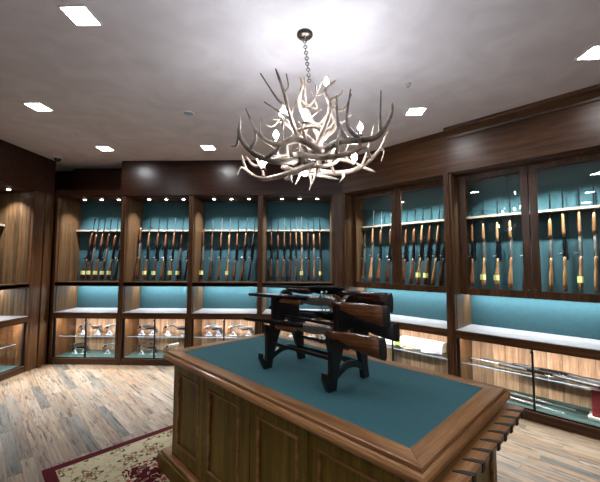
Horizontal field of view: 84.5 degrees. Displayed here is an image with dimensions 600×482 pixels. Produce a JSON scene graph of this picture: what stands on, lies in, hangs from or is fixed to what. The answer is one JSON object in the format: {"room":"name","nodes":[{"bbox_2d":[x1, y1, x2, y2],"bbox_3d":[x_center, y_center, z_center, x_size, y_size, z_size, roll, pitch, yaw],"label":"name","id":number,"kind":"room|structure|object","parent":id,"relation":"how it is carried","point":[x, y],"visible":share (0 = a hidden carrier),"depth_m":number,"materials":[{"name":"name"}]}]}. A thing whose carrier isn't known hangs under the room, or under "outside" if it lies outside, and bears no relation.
{"room":"gun shop","nodes":[
{"label":"gun shop","id":0,"kind":"room"},
{"bbox_2d":[0,139,55,195],"bbox_3d":[-4.216,-1.292,1.661,0.050,0.580,7.683,0,-4,2],"label":"trim","id":1,"kind":"structure","parent":0,"point":[20,167],"depth_m":4.93,"materials":[{"name":"brown wood"}]},
{"bbox_2d":[27,191,54,370],"bbox_3d":[-4.101,0.602,5.215,0.080,2.730,0.358,0,-4,2],"label":"trim","id":2,"kind":"structure","parent":0,"point":[42,256],"depth_m":5.19,"materials":[{"name":"brown wood"}]},
{"bbox_2d":[47,171,362,353],"bbox_3d":[-1.667,0.365,5.946,6.100,3.310,0.080,0,-4,2],"label":"wall","id":3,"kind":"structure","parent":0,"point":[64,180],"depth_m":6.08,"materials":[{"name":"brown wood"}]},
{"bbox_2d":[55,168,121,196],"bbox_3d":[-3.505,-1.022,5.719,1.119,0.580,0.450,0,-4,2],"label":"trim","id":4,"kind":"structure","parent":3,"relation":"attached to","point":[99,181],"depth_m":5.90,"materials":[{"name":"brown wood"}]},
{"bbox_2d":[121,160,342,196],"bbox_3d":[-1.119,-1.015,5.680,3.652,0.590,0.560,0,-4,2],"label":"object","id":5,"kind":"structure","parent":3,"relation":"attached to","point":[194,177],"depth_m":5.41,"materials":[{"name":"brown wood"}]},
{"bbox_2d":[0,0,599,170],"bbox_3d":[0.415,-1.574,2.097,10.500,0.060,9.200,0,-4,2],"label":"ceiling","id":6,"kind":"structure","parent":0,"point":[126,83],"depth_m":2.82,"materials":[{"name":"paint"}]},
{"bbox_2d":[23,102,53,110],"bbox_3d":[-2.831,-1.450,3.572,0.192,0.006,0.192,0,-4,2],"label":"recessed light","id":7,"kind":"object","parent":6,"relation":"in","point":[37,106],"visible":1,"depth_m":3.56,"materials":[{"name":"white paint"}]},
{"bbox_2d":[26,104,49,110],"bbox_3d":[-2.831,-1.451,3.573,0.164,0.002,0.164,0,-4,2],"label":"diffuser","id":8,"kind":"object","parent":7,"relation":"attached to","point":[37,107],"depth_m":3.58,"materials":[{"name":"white plastic"}]},
{"bbox_2d":[56,5,102,26],"bbox_3d":[-1.496,-1.534,2.253,0.192,0.006,0.192,0,-4,2],"label":"recessed light","id":9,"kind":"object","parent":6,"relation":"in","point":[80,15],"visible":1,"depth_m":2.25,"materials":[{"name":"white paint"}]},
{"bbox_2d":[61,7,99,24],"bbox_3d":[-1.496,-1.536,2.253,0.164,0.002,0.164,0,-4,2],"label":"diffuser","id":10,"kind":"object","parent":9,"relation":"attached to","point":[78,15],"depth_m":2.25,"materials":[{"name":"white plastic"}]},
{"bbox_2d":[94,146,114,150],"bbox_3d":[-2.881,-1.364,4.872,0.192,0.006,0.192,0,-4,2],"label":"recessed light","id":11,"kind":"object","parent":6,"relation":"in","point":[103,148],"visible":1,"depth_m":4.87,"materials":[{"name":"white paint"}]},
{"bbox_2d":[97,147,111,150],"bbox_3d":[-2.881,-1.365,4.872,0.164,0.002,0.164,0,-4,2],"label":"diffuser","id":12,"kind":"object","parent":11,"relation":"attached to","point":[101,148],"depth_m":4.87,"materials":[{"name":"white plastic"}]},
{"bbox_2d":[182,110,194,115],"bbox_3d":[-1.256,-1.436,3.713,0.140,0.010,0.140,0,-4,2],"label":"ceiling speaker","id":13,"kind":"object","parent":6,"relation":"attached to","point":[185,112],"visible":1,"depth_m":3.71,"materials":[{"name":"white paint"}]},
{"bbox_2d":[200,145,215,149],"bbox_3d":[-1.341,-1.364,4.824,0.192,0.006,0.192,0,-4,2],"label":"recessed light","id":14,"kind":"object","parent":6,"relation":"in","point":[204,147],"visible":1,"depth_m":4.82,"materials":[{"name":"white paint"}]},
{"bbox_2d":[231,28,393,190],"bbox_3d":[0.099,-0.959,2.416,1.160,1.128,0.849,0,-4,2],"label":"antler chandelier","id":15,"kind":"object","parent":6,"relation":"hanging from","point":[309,151],"visible":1,"depth_m":2.30,"materials":[{"name":"white"}]},
{"bbox_2d":[404,107,426,115],"bbox_3d":[1.284,-1.436,3.665,0.192,0.006,0.192,0,-4,2],"label":"recessed light","id":16,"kind":"object","parent":6,"relation":"in","point":[415,111],"visible":1,"depth_m":3.66,"materials":[{"name":"white paint"}]},
{"bbox_2d":[407,108,424,114],"bbox_3d":[1.284,-1.437,3.665,0.164,0.002,0.164,0,-4,2],"label":"diffuser","id":17,"kind":"object","parent":16,"relation":"attached to","point":[411,111],"depth_m":3.66,"materials":[{"name":"white plastic"}]},
{"bbox_2d":[443,84,599,139],"bbox_3d":[3.413,-1.444,2.532,0.089,0.130,4.540,4,-5,-45],"label":"trim","id":18,"kind":"structure","parent":6,"relation":"attached to","point":[590,94],"depth_m":3.51,"materials":[{"name":"brown wood"}]},
{"bbox_2d":[574,45,599,60],"bbox_3d":[2.362,-1.502,2.633,0.192,0.006,0.192,0,-4,2],"label":"recessed light","id":19,"kind":"object","parent":6,"relation":"in","point":[593,53],"visible":1,"depth_m":2.65,"materials":[{"name":"white paint"}]},
{"bbox_2d":[579,47,599,58],"bbox_3d":[2.362,-1.503,2.633,0.164,0.002,0.164,0,-4,2],"label":"diffuser","id":20,"kind":"object","parent":19,"relation":"attached to","point":[593,52],"depth_m":2.65,"materials":[{"name":"white plastic"}]},
{"bbox_2d":[0,354,599,481],"bbox_3d":[0.408,1.788,1.874,10.500,0.060,9.200,0,-4,2],"label":"floor","id":21,"kind":"structure","parent":0,"point":[51,415],"depth_m":3.29,"materials":[{"name":"brown wood"}]},
{"bbox_2d":[0,183,36,380],"bbox_3d":[-4.383,0.555,4.508,0.560,2.730,1.073,0,-4,2],"label":"tall cabinet","id":22,"kind":"object","parent":21,"relation":"on","point":[17,205],"visible":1,"depth_m":5.00,"materials":[{"name":"brown wood"}]},
{"bbox_2d":[0,316,25,320],"bbox_3d":[-4.384,1.109,4.471,0.536,0.030,0.999,0,-4,2],"label":"countertop","id":23,"kind":"structure","parent":22,"relation":"on","point":[2,318],"depth_m":4.82,"materials":[{"name":"stone"}]},
{"bbox_2d":[0,283,28,289],"bbox_3d":[-4.383,0.640,4.503,0.536,0.070,0.999,0,-4,2],"label":"shelf","id":24,"kind":"object","parent":22,"relation":"attached to","point":[3,286],"depth_m":4.85,"materials":[{"name":"brown wood"}]},
{"bbox_2d":[48,196,123,364],"bbox_3d":[-3.463,0.632,5.643,1.137,2.730,0.560,0,-4,2],"label":"tall cabinet","id":25,"kind":"object","parent":21,"relation":"on","point":[75,302],"visible":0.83,"depth_m":5.73,"materials":[{"name":"brown wood"}]},
{"bbox_2d":[56,308,116,312],"bbox_3d":[-3.464,1.185,5.607,1.063,0.030,0.536,0,-4,2],"label":"countertop","id":26,"kind":"structure","parent":25,"relation":"on","point":[74,310],"depth_m":5.53,"materials":[{"name":"stone"}]},
{"bbox_2d":[55,281,118,285],"bbox_3d":[-3.463,0.717,5.638,1.063,0.070,0.536,0,-4,2],"label":"shelf","id":27,"kind":"object","parent":25,"relation":"attached to","point":[57,283],"depth_m":5.37,"materials":[{"name":"brown wood"}]},
{"bbox_2d":[79,218,95,279],"bbox_3d":[-3.730,0.138,5.790,0.076,1.091,0.215,-3,-5,36],"label":"rifle","id":28,"kind":"object","parent":25,"relation":"on","point":[88,258],"visible":0.98,"depth_m":5.78,"materials":[{"name":"brown wood"}]},
{"bbox_2d":[85,218,99,279],"bbox_3d":[-3.631,0.137,5.779,0.052,1.093,0.202,-2,-4,32],"label":"shotgun","id":29,"kind":"object","parent":25,"relation":"on","point":[88,273],"visible":1,"depth_m":5.77,"materials":[{"name":"brown wood"}]},
{"bbox_2d":[92,219,105,279],"bbox_3d":[-3.527,0.142,5.782,0.072,1.082,0.198,-2,-4,28],"label":"rifle","id":30,"kind":"object","parent":25,"relation":"on","point":[95,272],"visible":1,"depth_m":5.78,"materials":[{"name":"brown wood"}]},
{"bbox_2d":[99,219,111,279],"bbox_3d":[-3.413,0.147,5.775,0.071,1.072,0.187,-2,-4,25],"label":"rifle","id":31,"kind":"object","parent":25,"relation":"on","point":[102,271],"visible":1,"depth_m":5.76,"materials":[{"name":"brown wood"}]},
{"bbox_2d":[106,220,118,279],"bbox_3d":[-3.280,0.147,5.765,0.047,1.072,0.186,-2,-4,24],"label":"shotgun","id":32,"kind":"object","parent":25,"relation":"on","point":[109,271],"visible":1,"depth_m":5.75,"materials":[{"name":"brown wood"}]},
{"bbox_2d":[112,240,119,279],"bbox_3d":[-3.186,0.153,5.771,0.067,1.061,0.188,-2,-4,23],"label":"rifle","id":33,"kind":"object","parent":25,"relation":"on","point":[117,257],"visible":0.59,"depth_m":5.72,"materials":[{"name":"brown wood"}]},
{"bbox_2d":[42,425,172,481],"bbox_3d":[-0.422,1.782,2.350,1.950,0.010,2.550,4,-5,-45],"label":"rug","id":34,"kind":"object","parent":21,"relation":"on","point":[136,459],"visible":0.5,"depth_m":2.64,"materials":[{"name":"beige carpet"}]},
{"bbox_2d":[158,333,524,481],"bbox_3d":[0.043,1.304,2.199,1.081,0.923,2.290,4,-5,-45],"label":"display table","id":35,"kind":"object","parent":34,"relation":"on","point":[235,419],"visible":0.92,"depth_m":1.76,"materials":[{"name":"wood"}]},
{"bbox_2d":[258,289,368,392],"bbox_3d":[0.078,0.585,2.111,0.416,0.508,0.584,4,-5,-45],"label":"stand","id":36,"kind":"object","parent":35,"relation":"on","point":[342,321],"visible":0.8,"depth_m":2.00,"materials":[{"name":"black wood"}]},
{"bbox_2d":[244,317,386,360],"bbox_3d":[0.009,0.543,2.000,0.051,0.120,1.148,4,-5,-45],"label":"shotgun","id":37,"kind":"object","parent":36,"relation":"on","point":[372,346],"visible":0.98,"depth_m":1.77,"materials":[{"name":"brown wood"}]},
{"bbox_2d":[249,291,389,327],"bbox_3d":[0.040,0.401,2.064,0.063,0.186,1.154,4,-7,-45],"label":"shotgun","id":38,"kind":"object","parent":36,"relation":"on","point":[379,315],"visible":0.96,"depth_m":1.83,"materials":[{"name":"brown wood"}]},
{"bbox_2d":[262,283,392,312],"bbox_3d":[0.123,0.365,2.283,0.086,0.130,1.168,4,-5,-44],"label":"rifle","id":39,"kind":"object","parent":36,"relation":"in","point":[367,297],"visible":0.81,"depth_m":2.06,"materials":[{"name":"black metal"}]},
{"bbox_2d":[268,305,399,341],"bbox_3d":[0.167,0.535,2.293,0.085,0.125,1.158,4,-5,-44],"label":"rifle","id":40,"kind":"object","parent":36,"relation":"in","point":[392,333],"visible":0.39,"depth_m":1.96,"materials":[{"name":"brown wood"}]},
{"bbox_2d":[118,196,191,364],"bbox_3d":[-2.331,0.632,5.608,1.123,2.730,0.560,0,-4,2],"label":"tall cabinet","id":41,"kind":"object","parent":21,"relation":"on","point":[158,303],"visible":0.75,"depth_m":5.80,"materials":[{"name":"brown wood"}]},
{"bbox_2d":[134,211,142,279],"bbox_3d":[-2.832,0.068,5.756,0.078,1.230,0.196,0,-4,9],"label":"rifle","id":42,"kind":"object","parent":41,"relation":"on","point":[140,231],"visible":1,"depth_m":5.75,"materials":[{"name":"brown wood"}]},
{"bbox_2d":[142,218,150,279],"bbox_3d":[-2.681,0.135,5.748,0.072,1.095,0.176,-1,-4,12],"label":"rifle","id":43,"kind":"object","parent":41,"relation":"on","point":[144,273],"visible":1,"depth_m":5.74,"materials":[{"name":"brown wood"}]},
{"bbox_2d":[122,308,186,312],"bbox_3d":[-2.332,1.185,5.572,1.049,0.030,0.536,0,-4,2],"label":"countertop","id":44,"kind":"structure","parent":41,"relation":"on","point":[140,310],"depth_m":5.55,"materials":[{"name":"stone"}]},
{"bbox_2d":[123,281,186,286],"bbox_3d":[-2.331,0.716,5.603,1.049,0.070,0.536,0,-4,2],"label":"shelf","id":45,"kind":"object","parent":41,"relation":"attached to","point":[125,283],"depth_m":5.34,"materials":[{"name":"brown wood"}]},
{"bbox_2d":[151,219,159,279],"bbox_3d":[-2.522,0.141,5.750,0.071,1.084,0.187,-1,-4,14],"label":"rifle","id":46,"kind":"object","parent":41,"relation":"on","point":[157,253],"visible":1,"depth_m":5.74,"materials":[{"name":"metal"}]},
{"bbox_2d":[159,219,167,279],"bbox_3d":[-2.381,0.147,5.747,0.068,1.073,0.186,-1,-4,20],"label":"rifle","id":47,"kind":"object","parent":41,"relation":"on","point":[165,253],"visible":1,"depth_m":5.75,"materials":[{"name":"brown wood"}]},
{"bbox_2d":[168,218,175,280],"bbox_3d":[-2.236,0.135,5.734,0.071,1.095,0.177,-1,-4,10],"label":"rifle","id":48,"kind":"object","parent":41,"relation":"on","point":[173,242],"visible":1,"depth_m":5.72,"materials":[{"name":"brown wood"}]},
{"bbox_2d":[175,219,183,280],"bbox_3d":[-2.088,0.141,5.728,0.042,1.084,0.180,-1,-4,18],"label":"shotgun","id":49,"kind":"object","parent":41,"relation":"on","point":[177,272],"visible":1,"depth_m":5.72,"materials":[{"name":"brown wood"}]},
{"bbox_2d":[183,250,187,280],"bbox_3d":[-1.967,0.153,5.733,0.067,1.061,0.188,-2,-4,23],"label":"rifle","id":50,"kind":"object","parent":41,"relation":"on","point":[185,270],"visible":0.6,"depth_m":5.67,"materials":[{"name":"wood"}]},
{"bbox_2d":[188,196,259,346],"bbox_3d":[-1.204,0.631,5.573,1.129,2.730,0.560,0,-4,2],"label":"tall cabinet","id":51,"kind":"object","parent":21,"relation":"on","point":[207,299],"visible":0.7,"depth_m":5.81,"materials":[{"name":"brown wood"}]},
{"bbox_2d":[199,215,204,280],"bbox_3d":[-1.702,0.113,5.715,0.076,1.140,0.180,0,-4,-3],"label":"rifle","id":52,"kind":"object","parent":51,"relation":"on","point":[202,255],"visible":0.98,"depth_m":5.71,"materials":[{"name":"wood"}]},
{"bbox_2d":[208,220,213,280],"bbox_3d":[-1.556,0.152,5.712,0.068,1.062,0.169,-1,-4,11],"label":"rifle","id":53,"kind":"object","parent":51,"relation":"on","point":[211,254],"visible":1,"depth_m":5.70,"materials":[{"name":"brown wood"}]},
{"bbox_2d":[217,219,222,280],"bbox_3d":[-1.403,0.141,5.709,0.068,1.084,0.174,-1,-4,14],"label":"rifle","id":54,"kind":"object","parent":51,"relation":"on","point":[220,251],"visible":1,"depth_m":5.70,"materials":[{"name":"brown wood"}]},
{"bbox_2d":[192,281,256,286],"bbox_3d":[-1.204,0.716,5.568,1.055,0.070,0.536,0,-4,2],"label":"shelf","id":55,"kind":"object","parent":51,"relation":"attached to","point":[194,283],"depth_m":5.30,"materials":[{"name":"brown wood"}]},
{"bbox_2d":[193,308,256,313],"bbox_3d":[-1.205,1.185,5.537,1.055,0.030,0.536,0,-4,2],"label":"countertop","id":56,"kind":"structure","parent":51,"relation":"on","point":[204,310],"depth_m":5.45,"materials":[{"name":"stone"}]},
{"bbox_2d":[225,218,230,280],"bbox_3d":[-1.242,0.141,5.700,0.040,1.084,0.174,-1,-4,9],"label":"shotgun","id":57,"kind":"object","parent":51,"relation":"on","point":[228,255],"visible":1,"depth_m":5.69,"materials":[{"name":"brown wood"}]},
{"bbox_2d":[232,218,238,280],"bbox_3d":[-1.123,0.142,5.709,0.068,1.084,0.190,-1,-4,23],"label":"rifle","id":58,"kind":"object","parent":51,"relation":"on","point":[236,257],"visible":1,"depth_m":5.70,"materials":[{"name":"wood"}]},
{"bbox_2d":[240,218,247,280],"bbox_3d":[-0.983,0.137,5.705,0.070,1.094,0.197,-2,-4,28],"label":"rifle","id":59,"kind":"object","parent":51,"relation":"on","point":[245,244],"visible":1,"depth_m":5.69,"materials":[{"name":"black wood"}]},
{"bbox_2d":[247,217,255,280],"bbox_3d":[-0.852,0.132,5.702,0.070,1.104,0.205,-3,-5,37],"label":"rifle","id":60,"kind":"object","parent":51,"relation":"on","point":[253,243],"visible":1,"depth_m":5.70,"materials":[{"name":"metal"}]},
{"bbox_2d":[259,195,334,344],"bbox_3d":[-0.040,0.631,5.537,1.196,2.730,0.560,0,-4,2],"label":"tall cabinet","id":61,"kind":"object","parent":21,"relation":"on","point":[280,207],"visible":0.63,"depth_m":5.82,"materials":[{"name":"brown wood"}]},
{"bbox_2d":[268,217,272,280],"bbox_3d":[-0.513,0.124,5.688,0.075,1.118,0.190,-1,-4,12],"label":"rifle","id":62,"kind":"object","parent":61,"relation":"on","point":[271,243],"visible":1,"depth_m":5.68,"materials":[{"name":"brown wood"}]},
{"bbox_2d":[276,219,278,280],"bbox_3d":[-0.386,0.146,5.673,0.036,1.073,0.170,0,-4,7],"label":"shotgun","id":63,"kind":"object","parent":61,"relation":"on","point":[278,219],"visible":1,"depth_m":5.68,"materials":[{"name":"brown wood"}]},
{"bbox_2d":[281,218,285,280],"bbox_3d":[-0.282,0.135,5.671,0.077,1.096,0.159,1,-4,-12],"label":"rifle","id":64,"kind":"object","parent":61,"relation":"on","point":[284,250],"visible":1,"depth_m":5.67,"materials":[{"name":"metal"}]},
{"bbox_2d":[287,218,291,280],"bbox_3d":[-0.183,0.141,5.677,0.074,1.084,0.184,-1,-4,15],"label":"rifle","id":65,"kind":"object","parent":61,"relation":"on","point":[290,244],"visible":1,"depth_m":5.67,"materials":[{"name":"metal"}]},
{"bbox_2d":[293,217,296,280],"bbox_3d":[-0.084,0.129,5.665,0.072,1.107,0.176,0,-4,5],"label":"rifle","id":66,"kind":"object","parent":61,"relation":"on","point":[296,217],"visible":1,"depth_m":5.66,"materials":[{"name":"metal"}]},
{"bbox_2d":[262,309,329,313],"bbox_3d":[-0.041,1.185,5.501,1.122,0.030,0.536,0,-4,2],"label":"countertop","id":67,"kind":"structure","parent":61,"relation":"on","point":[268,311],"depth_m":5.59,"materials":[{"name":"stone"}]},
{"bbox_2d":[262,281,331,285],"bbox_3d":[-0.040,0.716,5.532,1.122,0.070,0.536,0,-4,2],"label":"shelf","id":68,"kind":"object","parent":61,"relation":"attached to","point":[280,283],"depth_m":5.28,"materials":[{"name":"brown wood"}]},
{"bbox_2d":[299,216,302,280],"bbox_3d":[0.023,0.124,5.662,0.078,1.118,0.167,1,-4,-13],"label":"rifle","id":69,"kind":"object","parent":61,"relation":"on","point":[301,271],"visible":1,"depth_m":5.66,"materials":[{"name":"brown wood"}]},
{"bbox_2d":[305,225,309,280],"bbox_3d":[0.129,0.141,5.667,0.077,1.084,0.183,-1,-4,13],"label":"rifle","id":70,"kind":"object","parent":61,"relation":"on","point":[308,244],"visible":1,"depth_m":5.67,"materials":[{"name":"wood"}]},
{"bbox_2d":[313,218,315,280],"bbox_3d":[0.245,0.135,5.655,0.048,1.095,0.171,0,-4,-3],"label":"shotgun","id":71,"kind":"object","parent":61,"relation":"on","point":[314,271],"visible":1,"depth_m":5.65,"materials":[{"name":"brown wood"}]},
{"bbox_2d":[317,218,321,280],"bbox_3d":[0.338,0.136,5.660,0.083,1.095,0.184,-1,-4,11],"label":"rifle","id":72,"kind":"object","parent":61,"relation":"on","point":[320,243],"visible":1,"depth_m":5.66,"materials":[{"name":"wood"}]},
{"bbox_2d":[343,176,447,373],"bbox_3d":[1.468,0.579,4.843,0.560,2.750,1.658,4,-5,-45],"label":"tall cabinet","id":73,"kind":"object","parent":21,"relation":"on","point":[420,311],"visible":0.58,"depth_m":4.96,"materials":[{"name":"brown wood"}]},
{"bbox_2d":[360,219,366,281],"bbox_3d":[1.043,0.147,5.477,0.069,1.051,0.167,-4,-5,45],"label":"rifle","id":74,"kind":"object","parent":73,"relation":"on","point":[364,244],"visible":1,"depth_m":5.46,"materials":[{"name":"metal"}]},
{"bbox_2d":[368,210,374,281],"bbox_3d":[1.147,0.079,5.377,0.077,1.174,0.186,-4,-5,45],"label":"rifle","id":75,"kind":"object","parent":73,"relation":"on","point":[372,234],"visible":0.99,"depth_m":5.35,"materials":[{"name":"brown wood"}]},
{"bbox_2d":[376,211,382,282],"bbox_3d":[1.264,0.088,5.258,0.181,1.140,0.036,3,-5,-37],"label":"shotgun","id":76,"kind":"object","parent":73,"relation":"on","point":[380,232],"visible":1,"depth_m":5.25,"materials":[{"name":"brown wood"}]},
{"bbox_2d":[385,222,391,282],"bbox_3d":[1.376,0.104,5.159,0.188,1.095,0.070,2,-4,-31],"label":"rifle","id":77,"kind":"object","parent":73,"relation":"on","point":[387,276],"visible":0.85,"depth_m":5.13,"materials":[{"name":"black wood"}]},
{"bbox_2d":[385,339,402,345],"bbox_3d":[1.403,1.504,5.016,0.366,0.100,0.168,-3,-5,39],"label":"carton","id":78,"kind":"object","parent":73,"relation":"on","point":[400,342],"visible":0.23,"depth_m":4.89,"materials":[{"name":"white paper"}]},
{"bbox_2d":[402,212,408,283],"bbox_3d":[1.562,0.098,4.972,0.188,1.084,0.068,2,-4,-29],"label":"rifle","id":79,"kind":"object","parent":73,"relation":"on","point":[406,243],"visible":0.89,"depth_m":4.95,"materials":[{"name":"wood"}]},
{"bbox_2d":[409,209,415,283],"bbox_3d":[1.657,0.074,4.862,0.182,1.118,0.034,2,-4,-27],"label":"shotgun","id":80,"kind":"object","parent":73,"relation":"on","point":[411,275],"visible":1,"depth_m":4.85,"materials":[{"name":"brown wood"}]},
{"bbox_2d":[390,314,446,328],"bbox_3d":[1.466,1.142,4.806,0.536,0.030,1.584,4,-5,-45],"label":"countertop","id":81,"kind":"structure","parent":73,"relation":"on","point":[396,318],"depth_m":4.56,"materials":[{"name":"stone"}]},
{"bbox_2d":[416,206,424,284],"bbox_3d":[1.734,0.059,4.800,0.199,1.140,0.074,2,-4,-29],"label":"rifle","id":82,"kind":"object","parent":73,"relation":"on","point":[422,240],"visible":1,"depth_m":4.78,"materials":[{"name":"brown wood"}]},
{"bbox_2d":[400,335,445,353],"bbox_3d":[1.748,1.469,4.712,0.128,0.130,0.626,4,-5,-45],"label":"carton","id":83,"kind":"object","parent":73,"relation":"on","point":[408,341],"visible":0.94,"depth_m":4.71,"materials":[{"name":"white cardboard"}]},
{"bbox_2d":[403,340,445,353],"bbox_3d":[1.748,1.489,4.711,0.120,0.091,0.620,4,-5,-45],"label":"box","id":84,"kind":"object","parent":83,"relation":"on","point":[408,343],"depth_m":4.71,"materials":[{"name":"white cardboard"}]},
{"bbox_2d":[423,207,432,284],"bbox_3d":[1.814,0.065,4.719,0.198,1.117,0.074,2,-4,-25],"label":"rifle","id":85,"kind":"object","parent":73,"relation":"on","point":[430,241],"visible":1,"depth_m":4.69,"materials":[{"name":"wood"}]},
{"bbox_2d":[421,342,441,354],"bbox_3d":[1.803,1.466,4.513,0.266,0.110,0.128,-2,-4,31],"label":"carton","id":86,"kind":"object","parent":73,"relation":"on","point":[425,347],"visible":0.83,"depth_m":4.47,"materials":[{"name":"white cardboard"}]},
{"bbox_2d":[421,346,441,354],"bbox_3d":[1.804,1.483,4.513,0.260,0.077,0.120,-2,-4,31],"label":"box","id":87,"kind":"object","parent":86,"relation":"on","point":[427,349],"depth_m":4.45,"materials":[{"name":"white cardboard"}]},
{"bbox_2d":[431,206,440,284],"bbox_3d":[1.896,0.061,4.638,0.201,1.116,0.071,1,-4,-18],"label":"rifle","id":88,"kind":"object","parent":73,"relation":"on","point":[438,240],"visible":0.99,"depth_m":4.61,"materials":[{"name":"brown wood"}]},
{"bbox_2d":[438,231,444,285],"bbox_3d":[1.970,0.056,4.563,0.204,1.116,0.072,1,-4,-15],"label":"rifle","id":89,"kind":"object","parent":73,"relation":"on","point":[441,275],"visible":0.64,"depth_m":4.51,"materials":[{"name":"metal"}]},
{"bbox_2d":[443,174,453,375],"bbox_3d":[1.833,0.530,4.063,0.020,2.745,0.065,4,-5,-45],"label":"trim","id":90,"kind":"structure","parent":73,"relation":"attached to","point":[445,176],"depth_m":4.06,"materials":[{"name":"brown wood"}]},
{"bbox_2d":[449,147,599,439],"bbox_3d":[2.615,0.504,3.686,0.560,2.750,1.598,4,-5,-45],"label":"tall cabinet","id":91,"kind":"object","parent":21,"relation":"on","point":[561,332],"visible":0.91,"depth_m":3.79,"materials":[{"name":"brown wood"}]},
{"bbox_2d":[468,204,476,286],"bbox_3d":[2.226,0.055,4.296,0.184,1.084,0.079,3,-5,-40],"label":"rifle","id":92,"kind":"object","parent":91,"relation":"on","point":[473,240],"visible":1,"depth_m":4.28,"materials":[{"name":"wood"}]},
{"bbox_2d":[480,201,485,287],"bbox_3d":[2.325,0.031,4.187,0.176,1.118,0.050,3,-5,-40],"label":"shotgun","id":93,"kind":"object","parent":91,"relation":"on","point":[483,275],"visible":1,"depth_m":4.17,"materials":[{"name":"brown wood"}]},
{"bbox_2d":[493,201,501,288],"bbox_3d":[2.429,0.036,4.093,0.186,1.096,0.080,3,-5,-37],"label":"rifle","id":94,"kind":"object","parent":91,"relation":"on","point":[498,254],"visible":1,"depth_m":4.07,"materials":[{"name":"wood"}]},
{"bbox_2d":[508,196,512,288],"bbox_3d":[2.531,0.012,3.980,0.178,1.129,0.040,3,-5,-40],"label":"shotgun","id":95,"kind":"object","parent":91,"relation":"on","point":[510,274],"visible":1,"depth_m":3.97,"materials":[{"name":"brown wood"}]},
{"bbox_2d":[456,324,599,349],"bbox_3d":[2.614,1.068,3.648,0.536,0.030,1.520,4,-5,-45],"label":"countertop","id":96,"kind":"structure","parent":91,"relation":"on","point":[594,344],"depth_m":3.64,"materials":[{"name":"stone"}]},
{"bbox_2d":[471,358,599,388],"bbox_3d":[2.550,1.461,3.654,0.116,0.091,1.261,3,-5,-39],"label":"rifle","id":97,"kind":"object","parent":91,"relation":"on","point":[549,374],"visible":0.91,"depth_m":3.51,"materials":[{"name":"grey metal"}]},
{"bbox_2d":[510,396,564,413],"bbox_3d":[2.427,1.772,3.646,0.075,0.059,0.810,3,-5,-34],"label":"rifle","id":98,"kind":"object","parent":91,"relation":"on","point":[511,397],"visible":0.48,"depth_m":3.56,"materials":[{"name":"metal"}]},
{"bbox_2d":[481,357,599,382],"bbox_3d":[2.711,1.438,3.669,0.119,0.046,1.294,3,-5,-39],"label":"shotgun","id":99,"kind":"object","parent":91,"relation":"on","point":[562,373],"visible":0.73,"depth_m":3.59,"materials":[{"name":"grey metal"}]},
{"bbox_2d":[505,390,575,410],"bbox_3d":[2.566,1.761,3.716,0.078,0.030,0.844,3,-5,-38],"label":"shotgun","id":100,"kind":"object","parent":91,"relation":"on","point":[512,393],"visible":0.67,"depth_m":3.67,"materials":[{"name":"silver metal"}]},
{"bbox_2d":[548,194,553,290],"bbox_3d":[2.804,0.005,3.703,0.176,1.107,0.034,3,-5,-39],"label":"shotgun","id":101,"kind":"object","parent":91,"relation":"on","point":[549,220],"visible":1,"depth_m":3.69,"materials":[{"name":"brown wood"}]},
{"bbox_2d":[558,189,568,291],"bbox_3d":[2.885,-0.016,3.634,0.194,1.140,0.078,3,-5,-39],"label":"rifle","id":102,"kind":"object","parent":91,"relation":"on","point":[565,253],"visible":1,"depth_m":3.62,"materials":[{"name":"wood"}]},
{"bbox_2d":[574,186,583,292],"bbox_3d":[2.973,-0.028,3.535,0.183,1.151,0.076,4,-5,-45],"label":"rifle","id":103,"kind":"object","parent":91,"relation":"on","point":[580,279],"visible":1,"depth_m":3.51,"materials":[{"name":"brown wood"}]},
{"bbox_2d":[588,388,599,421],"bbox_3d":[3.009,1.623,3.239,0.180,0.275,0.270,4,-5,-45],"label":"box","id":104,"kind":"object","parent":91,"relation":"on","point":[594,415],"visible":0.91,"depth_m":3.25,"materials":[{"name":"red cardboard"}]},
{"bbox_2d":[592,184,598,293],"bbox_3d":[3.068,-0.034,3.438,0.183,1.151,0.036,3,-5,-39],"label":"shotgun","id":105,"kind":"object","parent":91,"relation":"on","point":[594,227],"visible":1,"depth_m":3.43,"materials":[{"name":"brown wood"}]},
{"bbox_2d":[334,195,342,301],"bbox_3d":[0.630,0.615,5.267,0.150,2.730,0.060,0,-4,2],"label":"trim","id":106,"kind":"structure","parent":0,"point":[338,199],"depth_m":5.28,"materials":[{"name":"brown wood"}]},
{"bbox_2d":[342,131,446,193],"bbox_3d":[1.288,-1.085,4.776,0.050,0.560,1.655,4,-5,-45],"label":"trim","id":107,"kind":"structure","parent":0,"point":[425,157],"depth_m":4.60,"materials":[{"name":"brown wood"}]},
{"bbox_2d":[446,101,599,173],"bbox_3d":[2.657,-1.174,3.386,0.062,0.560,2.240,4,-5,-45],"label":"wall","id":108,"kind":"structure","parent":0,"point":[577,128],"depth_m":3.54,"materials":[{"name":"brown wood"}]},
{"bbox_3d":[-3.428,1.551,5.601,0.110,0.064,0.048,-1,-4,16],"label":"display stand","id":109,"kind":"object","parent":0,"visible":0},
{"bbox_2d":[90,325,102,332],"bbox_3d":[-3.460,1.487,5.615,0.262,0.128,0.030,-1,-4,16],"label":"pistol","id":110,"kind":"object","parent":109,"relation":"on","point":[99,327],"visible":1,"depth_m":5.60,"materials":[{"name":"metal"}]},
{"bbox_3d":[-0.860,1.551,5.522,0.110,0.064,0.048,0,-4,-3],"label":"display stand","id":111,"kind":"object","parent":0,"visible":0},
{"bbox_2d":[239,326,254,333],"bbox_3d":[-0.893,1.486,5.524,0.262,0.128,0.030,0,-4,-3],"label":"pistol","id":112,"kind":"object","parent":111,"relation":"on","point":[250,328],"visible":1,"depth_m":5.51,"materials":[{"name":"metal"}]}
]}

